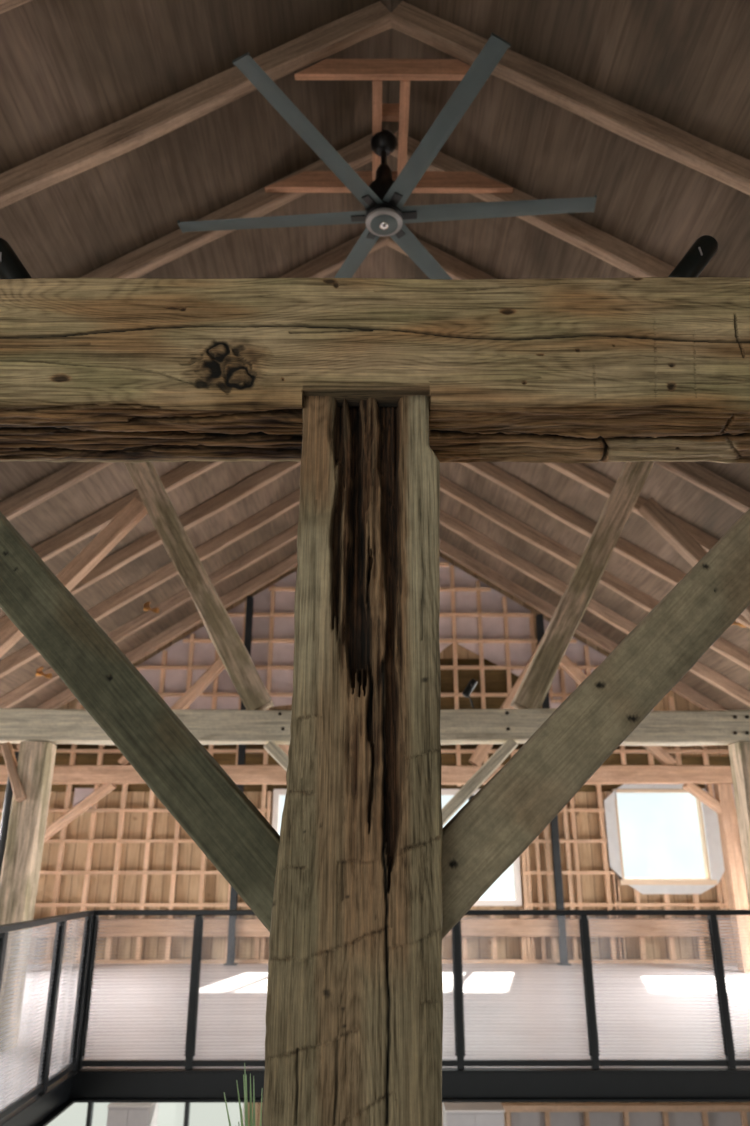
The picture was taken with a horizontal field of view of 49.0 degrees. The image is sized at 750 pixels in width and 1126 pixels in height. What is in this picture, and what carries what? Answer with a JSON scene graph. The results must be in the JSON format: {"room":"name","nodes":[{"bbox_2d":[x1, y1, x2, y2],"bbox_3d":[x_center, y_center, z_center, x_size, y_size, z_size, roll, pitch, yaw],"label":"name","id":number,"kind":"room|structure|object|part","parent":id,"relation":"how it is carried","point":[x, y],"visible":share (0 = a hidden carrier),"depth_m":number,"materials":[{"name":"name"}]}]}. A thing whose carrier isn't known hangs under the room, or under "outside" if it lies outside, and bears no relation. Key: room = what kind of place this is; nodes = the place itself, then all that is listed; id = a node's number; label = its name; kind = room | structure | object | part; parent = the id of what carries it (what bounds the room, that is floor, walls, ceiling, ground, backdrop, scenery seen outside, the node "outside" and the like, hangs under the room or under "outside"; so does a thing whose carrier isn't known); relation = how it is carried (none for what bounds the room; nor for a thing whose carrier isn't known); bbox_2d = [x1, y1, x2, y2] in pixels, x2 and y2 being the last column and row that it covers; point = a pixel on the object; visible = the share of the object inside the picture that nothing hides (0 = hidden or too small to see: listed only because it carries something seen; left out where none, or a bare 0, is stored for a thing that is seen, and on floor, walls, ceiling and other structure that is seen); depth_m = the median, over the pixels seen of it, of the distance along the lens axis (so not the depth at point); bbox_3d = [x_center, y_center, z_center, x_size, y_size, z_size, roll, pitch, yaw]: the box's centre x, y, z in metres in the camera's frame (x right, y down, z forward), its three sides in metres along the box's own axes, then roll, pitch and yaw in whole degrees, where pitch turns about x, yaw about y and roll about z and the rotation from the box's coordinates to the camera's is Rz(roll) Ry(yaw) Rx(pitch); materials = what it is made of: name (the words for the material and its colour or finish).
{"room":"farm building","nodes":[
{"label":"farm building","id":0,"kind":"room"},
{"bbox_2d":[0,0,749,710],"bbox_3d":[0.112,-1.495,6.078,14.500,4.772,16.800,0,-20,0],"label":"ceiling","id":1,"kind":"structure","parent":0,"point":[70,70],"depth_m":6.15,"materials":[{"name":"brown wood"}]},
{"bbox_2d":[0,0,31,13],"bbox_3d":[-3.308,-2.223,4.066,6.885,4.564,0.117,0,-20,0],"label":"rafter","id":2,"kind":"object","parent":1,"relation":"attached to","point":[5,5],"visible":1,"depth_m":4.36,"materials":[{"name":"brown wood"}]},
{"bbox_2d":[36,667,51,678],"bbox_3d":[-4.752,1.581,11.806,0.235,0.179,0.100,-4,-20,10],"label":"roof fitting","id":3,"kind":"object","parent":1,"relation":"attached to","point":[49,675],"visible":1,"depth_m":11.78,"materials":[{"name":"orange metal"}]},
{"bbox_2d":[0,462,113,520],"bbox_3d":[-3.325,-0.722,8.201,6.886,4.557,0.116,0,-20,0],"label":"rafter","id":4,"kind":"object","parent":1,"relation":"attached to","point":[48,487],"visible":0.26,"depth_m":8.18,"materials":[{"name":"brown wood"}]},
{"bbox_2d":[33,461,224,561],"bbox_3d":[-3.328,-0.343,9.232,6.888,4.559,0.113,0,-20,0],"label":"rafter","id":5,"kind":"object","parent":1,"relation":"attached to","point":[98,521],"visible":0.34,"depth_m":9.25,"materials":[{"name":"brown wood"}]},
{"bbox_2d":[0,523,297,708],"bbox_3d":[-3.338,0.788,12.335,6.885,4.561,0.114,0,-20,0],"label":"rafter","id":6,"kind":"object","parent":1,"relation":"attached to","point":[37,683],"visible":0.56,"depth_m":12.34,"materials":[{"name":"brown wood"}]},
{"bbox_2d":[0,488,299,677],"bbox_3d":[-3.334,0.411,11.297,6.890,4.556,0.113,0,-20,0],"label":"rafter","id":7,"kind":"object","parent":1,"relation":"attached to","point":[26,654],"visible":0.54,"depth_m":11.35,"materials":[{"name":"brown wood"}]},
{"bbox_2d":[0,461,300,628],"bbox_3d":[-3.333,0.031,10.268,6.890,4.561,0.115,0,-20,0],"label":"rafter","id":8,"kind":"object","parent":1,"relation":"attached to","point":[227,498],"visible":0.54,"depth_m":10.45,"materials":[{"name":"brown wood"}]},
{"bbox_2d":[143,602,158,612],"bbox_3d":[-3.282,0.657,12.062,0.235,0.179,0.100,-4,-20,10],"label":"roof fitting","id":9,"kind":"object","parent":1,"relation":"attached to","point":[156,610],"visible":1,"depth_m":12.04,"materials":[{"name":"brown wood"}]},
{"bbox_2d":[34,552,297,708],"bbox_3d":[-3.340,1.165,13.367,6.884,4.566,0.114,0,-20,0],"label":"rafter","id":10,"kind":"object","parent":1,"relation":"attached to","point":[267,576],"visible":0.41,"depth_m":13.39,"materials":[{"name":"brown wood"}]},
{"bbox_2d":[0,1,391,208],"bbox_3d":[-3.313,-1.849,5.098,6.887,4.565,0.115,0,-20,0],"label":"rafter","id":11,"kind":"object","parent":1,"relation":"attached to","point":[162,117],"visible":0.93,"depth_m":5.51,"materials":[{"name":"brown wood"}]},
{"bbox_2d":[79,133,371,277],"bbox_3d":[-3.317,-1.471,6.133,6.888,4.563,0.118,0,-20,0],"label":"rafter","id":12,"kind":"object","parent":1,"relation":"attached to","point":[175,244],"visible":0.47,"depth_m":6.54,"materials":[{"name":"brown wood"}]},
{"bbox_2d":[279,234,387,277],"bbox_3d":[-3.318,-1.093,7.168,6.889,4.558,0.117,0,-20,0],"label":"rafter","id":13,"kind":"object","parent":1,"relation":"attached to","point":[331,261],"visible":0.17,"depth_m":7.76,"materials":[{"name":"brown wood"}]},
{"bbox_2d":[387,236,495,279],"bbox_3d":[3.538,-1.091,7.188,6.886,4.557,0.116,0,-20,0],"label":"rafter","id":14,"kind":"object","parent":1,"relation":"attached to","point":[456,269],"visible":0.15,"depth_m":7.75,"materials":[{"name":"brown wood"}]},
{"bbox_2d":[390,131,674,277],"bbox_3d":[3.538,-1.464,6.151,6.889,4.558,0.117,0,-20,0],"label":"rafter","id":15,"kind":"object","parent":1,"relation":"attached to","point":[608,248],"visible":0.5,"depth_m":6.53,"materials":[{"name":"brown wood"}]},
{"bbox_2d":[265,171,512,192],"bbox_3d":[0.112,-3.075,6.638,1.994,0.170,0.060,0,-20,0],"label":"tie","id":16,"kind":"object","parent":15,"relation":"attached to","point":[306,181],"visible":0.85,"depth_m":6.61,"materials":[{"name":"brown wood"}]},
{"bbox_2d":[372,80,381,181],"bbox_3d":[0.016,-3.219,6.189,0.071,0.139,0.875,0,-20,0],"label":"board","id":17,"kind":"object","parent":16,"relation":"attached to","point":[377,84],"visible":0.67,"depth_m":6.02,"materials":[{"name":"brown wood"}]},
{"bbox_2d":[382,103,398,121],"bbox_3d":[0.114,-3.367,6.144,0.136,0.130,0.055,0,-20,0],"label":"board","id":18,"kind":"object","parent":17,"relation":"on","point":[390,112],"visible":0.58,"depth_m":6.12,"materials":[{"name":"brown wood"}]},
{"bbox_2d":[177,33,596,279],"bbox_3d":[0.065,-2.825,6.094,3.031,0.859,2.790,0,-20,0],"label":"ceiling fan","id":19,"kind":"object","parent":16,"relation":"hanging from","point":[383,200],"visible":0.92,"depth_m":5.88,"materials":[{"name":"black metal"}]},
{"bbox_3d":[-0.733,-2.512,6.043,1.400,0.019,0.150,-1,-11,4],"label":"blade","id":20,"kind":"part","parent":19,"relation":"part of","materials":[{"name":"grey paint"}]},
{"bbox_3d":[-0.385,-2.758,5.366,0.150,0.019,1.400,-3,-18,35],"label":"blade","id":21,"kind":"part","parent":19,"relation":"part of","materials":[{"name":"grey paint"}]},
{"bbox_3d":[-0.282,-2.286,6.664,0.150,0.019,1.400,0,-18,-27],"label":"blade","id":22,"kind":"part","parent":19,"relation":"part of","materials":[{"name":"grey paint"}]},
{"bbox_3d":[0.515,-2.306,6.609,0.150,0.019,1.400,-22,-28,28],"label":"blade","id":23,"kind":"part","parent":19,"relation":"part of","materials":[{"name":"grey paint"}]},
{"bbox_3d":[0.413,-2.778,5.310,0.150,0.019,1.400,18,-25,-20],"label":"blade","id":24,"kind":"part","parent":19,"relation":"part of","materials":[{"name":"grey paint"}]},
{"bbox_3d":[0.863,-2.552,5.932,1.400,0.019,0.150,-1,-29,4],"label":"blade","id":25,"kind":"part","parent":19,"relation":"part of","materials":[{"name":"grey paint"}]},
{"bbox_2d":[397,80,409,176],"bbox_3d":[0.212,-3.220,6.190,0.071,0.138,0.875,0,-20,0],"label":"board","id":26,"kind":"object","parent":16,"relation":"attached to","point":[404,84],"visible":0.79,"depth_m":6.08,"materials":[{"name":"brown wood"}]},
{"bbox_2d":[390,1,749,194],"bbox_3d":[3.544,-1.840,5.119,6.888,4.563,0.118,0,-20,0],"label":"rafter","id":27,"kind":"object","parent":1,"relation":"attached to","point":[650,132],"visible":0.95,"depth_m":5.54,"materials":[{"name":"brown wood"}]},
{"bbox_2d":[295,59,487,80],"bbox_3d":[0.115,-3.474,5.787,1.355,0.150,0.050,0,-20,0],"label":"tie","id":28,"kind":"object","parent":27,"relation":"attached to","point":[327,69],"visible":0.81,"depth_m":5.76,"materials":[{"name":"brown wood"}]},
{"bbox_2d":[439,538,727,710],"bbox_3d":[3.513,1.171,13.390,6.888,4.559,0.111,0,-20,0],"label":"rafter","id":29,"kind":"object","parent":1,"relation":"attached to","point":[584,631],"visible":0.56,"depth_m":13.53,"materials":[{"name":"brown wood"}]},
{"bbox_2d":[439,509,749,705],"bbox_3d":[3.515,0.796,12.354,6.884,4.566,0.114,0,-20,0],"label":"rafter","id":30,"kind":"object","parent":1,"relation":"attached to","point":[718,680],"visible":0.56,"depth_m":12.48,"materials":[{"name":"brown wood"}]},
{"bbox_2d":[440,475,749,670],"bbox_3d":[3.521,0.418,11.319,6.885,4.561,0.114,0,-20,0],"label":"rafter","id":31,"kind":"object","parent":1,"relation":"attached to","point":[727,649],"visible":0.59,"depth_m":11.49,"materials":[{"name":"brown wood"}]},
{"bbox_2d":[461,462,749,628],"bbox_3d":[3.524,0.044,10.290,6.890,4.556,0.113,0,-20,0],"label":"rafter","id":32,"kind":"object","parent":1,"relation":"attached to","point":[569,517],"visible":0.54,"depth_m":10.47,"materials":[{"name":"brown wood"}]},
{"bbox_2d":[544,462,718,551],"bbox_3d":[3.531,-0.338,9.255,6.890,4.561,0.115,0,-20,0],"label":"rafter","id":33,"kind":"object","parent":1,"relation":"attached to","point":[586,476],"visible":0.23,"depth_m":9.41,"materials":[{"name":"brown wood"}]},
{"bbox_2d":[654,461,749,512],"bbox_3d":[3.533,-0.711,8.221,6.888,4.559,0.113,0,-20,0],"label":"rafter","id":34,"kind":"object","parent":1,"relation":"attached to","point":[721,488],"visible":0.2,"depth_m":8.21,"materials":[{"name":"brown wood"}]},
{"bbox_2d":[733,621,745,627],"bbox_3d":[4.530,0.738,10.339,0.235,0.179,0.119,-4,-20,10],"label":"roof fitting","id":35,"kind":"object","parent":1,"relation":"attached to","point":[739,624],"visible":0.27,"depth_m":10.29,"materials":[{"name":"brown wood"}]},
{"bbox_2d":[0,552,749,1125],"bbox_3d":[0.084,3.844,12.915,13.800,10.010,0.200,0,-20,0],"label":"wall","id":36,"kind":"structure","parent":0,"point":[126,851],"depth_m":12.72,"materials":[{"name":"brown wood"}]},
{"bbox_2d":[86,1103,244,1125],"bbox_3d":[-3.621,7.608,11.547,3.650,1.700,0.110,0,-20,0],"label":"window","id":37,"kind":"structure","parent":36,"relation":"in","point":[90,1107],"depth_m":11.47,"materials":[{"name":"white"}]},
{"bbox_3d":[-3.621,7.608,11.547,3.650,1.700,0.110,0,-20,0],"label":"frame","id":38,"kind":"part","parent":37,"relation":"part of","materials":[{"name":"white"}]},
{"bbox_2d":[31,918,732,936],"bbox_3d":[0.084,5.406,12.186,13.700,0.252,0.165,0,-20,0],"label":"horizontal beam","id":39,"kind":"structure","parent":36,"relation":"attached to","point":[139,927],"depth_m":12.12,"materials":[{"name":"brown wood"}]},
{"bbox_3d":[0.084,5.878,12.129,13.800,0.050,0.085,0,-20,0],"label":"plate","id":40,"kind":"part","parent":36,"relation":"part of","materials":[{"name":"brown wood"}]},
{"bbox_2d":[272,789,521,905],"bbox_3d":[0.309,4.387,12.734,3.824,1.707,0.110,0,-20,0],"label":"window","id":41,"kind":"structure","parent":36,"relation":"in","point":[517,901],"depth_m":12.57,"materials":[{"name":"white"}]},
{"bbox_3d":[3.103,1.970,13.517,0.476,0.650,0.029,0,-20,0],"label":"opening frame","id":42,"kind":"part","parent":36,"relation":"part of","materials":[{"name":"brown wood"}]},
{"bbox_2d":[604,784,724,893],"bbox_3d":[4.478,4.255,12.762,1.783,1.640,0.175,0,-20,0],"label":"window","id":43,"kind":"structure","parent":36,"relation":"in","point":[708,818],"depth_m":12.64,"materials":[{"name":"beige"}]},
{"bbox_3d":[4.448,4.233,12.805,1.383,1.370,0.110,0,-20,0],"label":"frame","id":44,"kind":"part","parent":43,"relation":"part of","materials":[{"name":"beige"}]},
{"bbox_3d":[4.458,4.867,12.529,1.463,0.070,0.155,0,-20,0],"label":"sill","id":45,"kind":"part","parent":43,"relation":"part of","materials":[{"name":"beige"}]},
{"bbox_2d":[0,963,749,1108],"bbox_3d":[0.112,3.162,4.330,13.800,0.180,16.700,0,-20,0],"label":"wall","id":46,"kind":"structure","parent":0,"point":[530,1011],"depth_m":7.99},
{"bbox_2d":[0,751,18,874],"bbox_3d":[-3.459,2.954,7.532,0.098,2.400,0.100,0,-20,0],"label":"pipe","id":47,"kind":"object","parent":46,"relation":"on","point":[9,792],"visible":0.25,"depth_m":7.70,"materials":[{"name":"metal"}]},
{"bbox_2d":[0,741,56,1051],"bbox_3d":[-3.028,2.754,6.988,0.257,2.405,0.265,0,-20,0],"label":"wall post","id":48,"kind":"object","parent":46,"relation":"on","point":[21,865],"visible":0.88,"depth_m":6.97,"materials":[{"name":"brown wood"}]},
{"bbox_2d":[1,742,25,802],"bbox_3d":[-3.170,1.831,7.211,0.349,0.525,0.104,-9,-22,23],"label":"knee brace","id":49,"kind":"object","parent":48,"relation":"attached to","point":[7,748],"visible":1,"depth_m":7.17,"materials":[{"name":"brown wood"}]},
{"bbox_2d":[0,1071,77,1125],"bbox_3d":[-2.148,3.093,4.107,0.062,0.197,3.810,0,-20,0],"label":"girder","id":50,"kind":"object","parent":46,"relation":"attached to","point":[42,1109],"visible":0.82,"depth_m":5.38,"materials":[{"name":"black metal"}]},
{"bbox_2d":[0,910,94,1119],"bbox_3d":[-2.152,2.520,4.375,0.060,1.056,3.640,0,-20,0],"label":"railing","id":51,"kind":"object","parent":50,"relation":"on","point":[44,1081],"visible":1,"depth_m":5.46,"materials":[{"name":"black metal"}]},
{"bbox_3d":[-2.153,2.613,4.575,0.055,1.019,0.050,0,-20,0],"label":"post","id":52,"kind":"part","parent":51,"relation":"part of","materials":[{"name":"black metal"}]},
{"bbox_3d":[-2.155,2.759,5.038,0.010,0.963,0.910,0,-20,0],"label":"ribbed panel","id":53,"kind":"part","parent":51,"relation":"part of","materials":[{"name":"white plastic"}]},
{"bbox_3d":[-2.152,2.983,4.206,0.040,0.036,3.560,0,-20,0],"label":"rail","id":54,"kind":"part","parent":51,"relation":"part of","materials":[{"name":"black metal"}]},
{"bbox_3d":[-2.152,2.041,4.549,0.060,0.036,3.620,0,-20,0],"label":"rail","id":55,"kind":"part","parent":51,"relation":"part of","materials":[{"name":"black metal"}]},
{"bbox_3d":[-2.156,2.945,5.486,0.055,1.019,0.050,0,-20,0],"label":"post","id":56,"kind":"part","parent":51,"relation":"part of","materials":[{"name":"black metal"}]},
{"bbox_3d":[-2.158,3.026,5.771,0.010,0.963,0.530,0,-20,0],"label":"ribbed panel","id":57,"kind":"part","parent":51,"relation":"part of","materials":[{"name":"white plastic"}]},
{"bbox_3d":[-2.158,3.146,6.041,0.055,1.019,0.050,0,-20,0],"label":"post","id":58,"kind":"part","parent":51,"relation":"part of","materials":[{"name":"black metal"}]},
{"bbox_2d":[223,596,253,965],"bbox_3d":[-2.101,3.202,12.890,0.180,5.599,0.170,0,-20,0],"label":"steel column","id":59,"kind":"structure","parent":46,"relation":"on","point":[230,961],"depth_m":12.74,"materials":[{"name":"black metal"}]},
{"bbox_3d":[-2.101,5.826,11.935,0.180,0.015,0.170,0,-20,0],"label":"plate","id":60,"kind":"part","parent":59,"relation":"part of","materials":[{"name":"grey metal"}]},
{"bbox_2d":[69,1068,749,1102],"bbox_3d":[1.242,3.742,5.891,6.850,0.197,0.062,0,-20,0],"label":"girder","id":61,"kind":"object","parent":46,"relation":"attached to","point":[467,1084],"visible":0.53,"depth_m":5.90,"materials":[{"name":"black metal"}]},
{"bbox_2d":[78,910,749,1069],"bbox_3d":[1.204,3.153,6.114,6.765,1.056,0.060,0,-20,0],"label":"railing","id":62,"kind":"object","parent":61,"relation":"on","point":[730,1061],"visible":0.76,"depth_m":6.07,"materials":[{"name":"black paint"}]},
{"bbox_3d":[-2.138,3.167,6.097,0.050,1.019,0.055,0,-20,0],"label":"post","id":63,"kind":"part","parent":62,"relation":"part of","materials":[{"name":"black metal"}]},
{"bbox_3d":[-1.341,3.168,6.100,0.050,1.019,0.055,0,-20,0],"label":"post","id":64,"kind":"part","parent":62,"relation":"part of","materials":[{"name":"black metal"}]},
{"bbox_3d":[1.204,3.617,5.946,6.685,0.036,0.040,0,-20,0],"label":"rail","id":65,"kind":"part","parent":62,"relation":"part of","materials":[{"name":"black metal"}]},
{"bbox_3d":[1.204,2.674,6.289,6.745,0.036,0.060,0,-20,0],"label":"rail","id":66,"kind":"part","parent":62,"relation":"part of","materials":[{"name":"black metal"}]},
{"bbox_3d":[0.619,3.170,6.106,0.050,1.019,0.055,0,-20,0],"label":"post","id":67,"kind":"part","parent":62,"relation":"part of","materials":[{"name":"black metal"}]},
{"bbox_3d":[1.592,3.171,6.109,0.050,1.019,0.055,0,-20,0],"label":"post","id":68,"kind":"part","parent":62,"relation":"part of","materials":[{"name":"black metal"}]},
{"bbox_3d":[2.577,3.172,6.112,0.050,1.019,0.055,0,-20,0],"label":"post","id":69,"kind":"part","parent":62,"relation":"part of","materials":[{"name":"black metal"}]},
{"bbox_2d":[536,614,571,964],"bbox_3d":[2.751,3.354,12.852,0.180,5.287,0.170,0,-20,0],"label":"steel column","id":70,"kind":"structure","parent":46,"relation":"on","point":[558,884],"depth_m":12.34,"materials":[{"name":"black metal"}]},
{"bbox_2d":[713,784,749,972],"bbox_3d":[5.063,4.385,11.565,0.210,2.469,0.212,0,-20,0],"label":"wall post","id":71,"kind":"object","parent":46,"relation":"on","point":[727,819],"visible":0.99,"depth_m":11.51,"materials":[{"name":"brown wood"}]},
{"bbox_2d":[0,765,732,784],"bbox_3d":[0.088,3.095,12.018,13.600,0.276,0.243,0,-20,0],"label":"tie beam","id":72,"kind":"structure","parent":71,"relation":"on","point":[62,774],"depth_m":11.92,"materials":[{"name":"brown wood"}]},
{"bbox_2d":[118,656,224,764],"bbox_3d":[-2.983,2.202,12.332,1.557,1.721,0.162,0,-20,-1],"label":"strut","id":73,"kind":"object","parent":72,"relation":"on","point":[217,667],"visible":0.41,"depth_m":12.39,"materials":[{"name":"brown wood"}]},
{"bbox_2d":[266,708,288,754],"bbox_3d":[-1.905,1.845,12.464,1.648,2.449,0.211,0,-20,0],"label":"post","id":74,"kind":"object","parent":72,"relation":"on","point":[285,748],"visible":0.02,"depth_m":12.05,"materials":[{"name":"brown wood"}]},
{"bbox_2d":[468,637,542,765],"bbox_3d":[2.200,1.882,12.467,1.640,2.389,0.211,0,-20,0],"label":"post","id":75,"kind":"object","parent":72,"relation":"on","point":[481,752],"visible":0.34,"depth_m":12.26,"materials":[{"name":"brown wood"}]},
{"bbox_2d":[559,655,676,764],"bbox_3d":[3.610,2.221,12.348,1.619,1.705,0.164,0,-20,0],"label":"strut","id":76,"kind":"object","parent":72,"relation":"on","point":[566,664],"visible":0.38,"depth_m":12.44,"materials":[{"name":"brown wood"}]},
{"bbox_2d":[682,783,738,828],"bbox_3d":[5.029,3.585,11.856,1.062,0.870,0.175,0,-20,0],"label":"knee brace","id":77,"kind":"object","parent":71,"relation":"attached to","point":[693,789],"visible":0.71,"depth_m":11.87,"materials":[{"name":"brown wood"}]},
{"bbox_2d":[728,742,749,906],"bbox_3d":[3.337,2.760,7.005,0.271,2.405,0.262,0,-20,0],"label":"wall post","id":78,"kind":"object","parent":46,"relation":"on","point":[739,752],"visible":1,"depth_m":7.23,"materials":[{"name":"brown wood"}]},
{"bbox_3d":[-4.888,4.373,11.532,0.207,2.469,0.211,0,-20,0],"label":"wall post","id":79,"kind":"object","parent":46,"relation":"on","visible":0},
{"bbox_2d":[44,783,115,841],"bbox_3d":[-4.316,3.589,11.821,1.083,0.898,0.174,0,-20,0],"label":"knee brace","id":80,"kind":"object","parent":79,"relation":"attached to","point":[102,791],"visible":0.84,"depth_m":11.77,"materials":[{"name":"brown wood"}]},
{"bbox_2d":[0,708,749,745],"bbox_3d":[0.104,1.491,7.459,13.600,0.312,0.284,0,-20,0],"label":"tie beam","id":81,"kind":"structure","parent":0,"point":[17,725],"depth_m":7.34,"materials":[{"name":"brown wood"}]},
{"bbox_2d":[0,497,147,657],"bbox_3d":[-3.177,0.380,7.854,1.824,2.154,0.163,0,-20,-1],"label":"strut","id":82,"kind":"object","parent":81,"relation":"on","point":[134,511],"visible":0.7,"depth_m":7.98,"materials":[{"name":"brown wood"}]},
{"bbox_2d":[124,462,273,709],"bbox_3d":[-1.732,0.143,7.944,1.604,2.651,0.264,0,-20,0],"label":"diagonal brace","id":83,"kind":"object","parent":81,"relation":"on","point":[236,659],"visible":0.96,"depth_m":7.78,"materials":[{"name":"brown wood"}]},
{"bbox_2d":[462,679,476,708],"bbox_3d":[0.876,1.216,7.562,0.146,0.309,0.071,0,-20,0],"label":"spotlight","id":84,"kind":"object","parent":81,"relation":"on","point":[471,685],"visible":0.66,"depth_m":7.55,"materials":[{"name":"black metal"}]},
{"bbox_2d":[510,461,653,708],"bbox_3d":[2.031,0.155,7.956,1.551,2.642,0.261,0,-20,0],"label":"diagonal brace","id":85,"kind":"object","parent":81,"relation":"on","point":[536,683],"visible":0.93,"depth_m":7.80,"materials":[{"name":"brown wood"}]},
{"bbox_2d":[638,497,749,621],"bbox_3d":[3.539,0.382,7.876,1.801,2.162,0.164,0,-20,0],"label":"strut","id":86,"kind":"object","parent":81,"relation":"on","point":[658,518],"visible":0.57,"depth_m":8.07,"materials":[{"name":"brown wood"}]},
{"bbox_3d":[1.265,1.367,-0.600,6.870,0.180,6.200,0,-20,0],"label":"floor","id":87,"kind":"structure","parent":0,"visible":0},
{"bbox_2d":[224,1063,261,1125],"bbox_3d":[-0.309,1.800,2.132,0.330,0.875,0.330,0,-20,0],"label":"potted grass","id":88,"kind":"object","parent":87,"relation":"on","point":[251,1123],"depth_m":2.19,"materials":[{"name":"plant"}]},
{"bbox_2d":[262,395,442,1125],"bbox_3d":[-0.024,0.783,1.455,0.313,2.323,0.277,0,-20,0],"label":"timber post","id":89,"kind":"object","parent":87,"relation":"on","point":[354,1035],"visible":1,"depth_m":1.45,"materials":[{"name":"brown wood"}]},
{"bbox_2d":[0,511,279,931],"bbox_3d":[-0.614,0.157,1.665,1.131,1.185,0.133,0,-20,0],"label":"brace","id":90,"kind":"object","parent":89,"relation":"attached to","point":[242,845],"visible":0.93,"depth_m":1.54,"materials":[{"name":"wood"}]},
{"bbox_2d":[0,277,749,463],"bbox_3d":[0.025,-0.434,1.877,5.262,0.339,0.296,0,-20,0],"label":"timber beam","id":91,"kind":"structure","parent":89,"relation":"on","point":[129,370],"depth_m":1.75,"materials":[{"name":"brown wood"}]},
{"bbox_2d":[0,238,31,278],"bbox_3d":[-0.872,-0.679,1.975,0.155,0.218,0.085,0,-20,0],"label":"spotlight","id":92,"kind":"object","parent":91,"relation":"on","point":[11,267],"visible":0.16,"depth_m":1.95,"materials":[{"name":"black metal"}]},
{"bbox_2d":[668,235,717,277],"bbox_3d":[0.768,-0.683,1.983,0.134,0.232,0.076,0,-20,0],"label":"spotlight","id":93,"kind":"object","parent":91,"relation":"on","point":[705,247],"visible":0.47,"depth_m":1.97,"materials":[{"name":"black metal"}]},
{"bbox_2d":[442,508,749,938],"bbox_3d":[0.594,0.157,1.669,1.215,1.182,0.132,0,-20,0],"label":"brace","id":94,"kind":"object","parent":89,"relation":"attached to","point":[511,810],"visible":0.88,"depth_m":1.55,"materials":[{"name":"brown wood"}]},
{"bbox_3d":[0.112,5.755,3.386,13.800,0.100,16.700,0,-20,0],"label":"floor","id":95,"kind":"structure","parent":0,"visible":0},
{"bbox_2d":[106,1103,158,1125],"bbox_3d":[-3.180,7.682,10.645,0.562,1.244,0.518,0,-20,0],"label":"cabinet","id":96,"kind":"object","parent":95,"relation":"on","point":[119,1114],"visible":0.68,"depth_m":10.59,"materials":[{"name":"white wood"}]},
{"bbox_3d":[-3.312,7.577,10.416,0.258,1.124,0.017,0,-20,0],"label":"door","id":97,"kind":"part","parent":96,"relation":"part of","materials":[{"name":"white wood"}]},
{"bbox_3d":[-3.048,7.578,10.417,0.258,1.124,0.017,0,-20,0],"label":"door","id":98,"kind":"part","parent":96,"relation":"part of","materials":[{"name":"white wood"}]},
{"bbox_2d":[442,1102,504,1125],"bbox_3d":[1.249,7.548,10.337,0.745,1.286,0.618,0,-20,0],"label":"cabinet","id":99,"kind":"object","parent":95,"relation":"on","point":[454,1113],"visible":0.7,"depth_m":10.27,"materials":[{"name":"white wood"}]},
{"bbox_3d":[1.072,7.426,10.061,0.350,1.166,0.017,0,-20,0],"label":"door","id":100,"kind":"part","parent":99,"relation":"part of","materials":[{"name":"white wood"}]},
{"bbox_3d":[1.428,7.426,10.062,0.350,1.166,0.017,0,-20,0],"label":"door","id":101,"kind":"part","parent":99,"relation":"part of","materials":[{"name":"white wood"}]},
{"bbox_3d":[0.107,2.756,6.995,0.256,2.405,0.258,0,-20,0],"label":"post","id":102,"kind":"object","parent":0,"visible":0},
{"bbox_2d":[264,741,287,771],"bbox_3d":[-0.518,2.043,7.260,0.952,0.941,0.206,0,-20,0],"label":"knee brace","id":103,"kind":"object","parent":102,"relation":"attached to","point":[271,747],"visible":0.22,"depth_m":7.28,"materials":[{"name":"brown wood"}]},
{"bbox_2d":[442,739,517,824],"bbox_3d":[0.738,2.072,7.207,1.072,1.064,0.177,0,-20,-1],"label":"knee brace","id":104,"kind":"object","parent":102,"relation":"attached to","point":[505,750],"visible":0.63,"depth_m":7.19,"materials":[{"name":"brown wood"}]}
]}

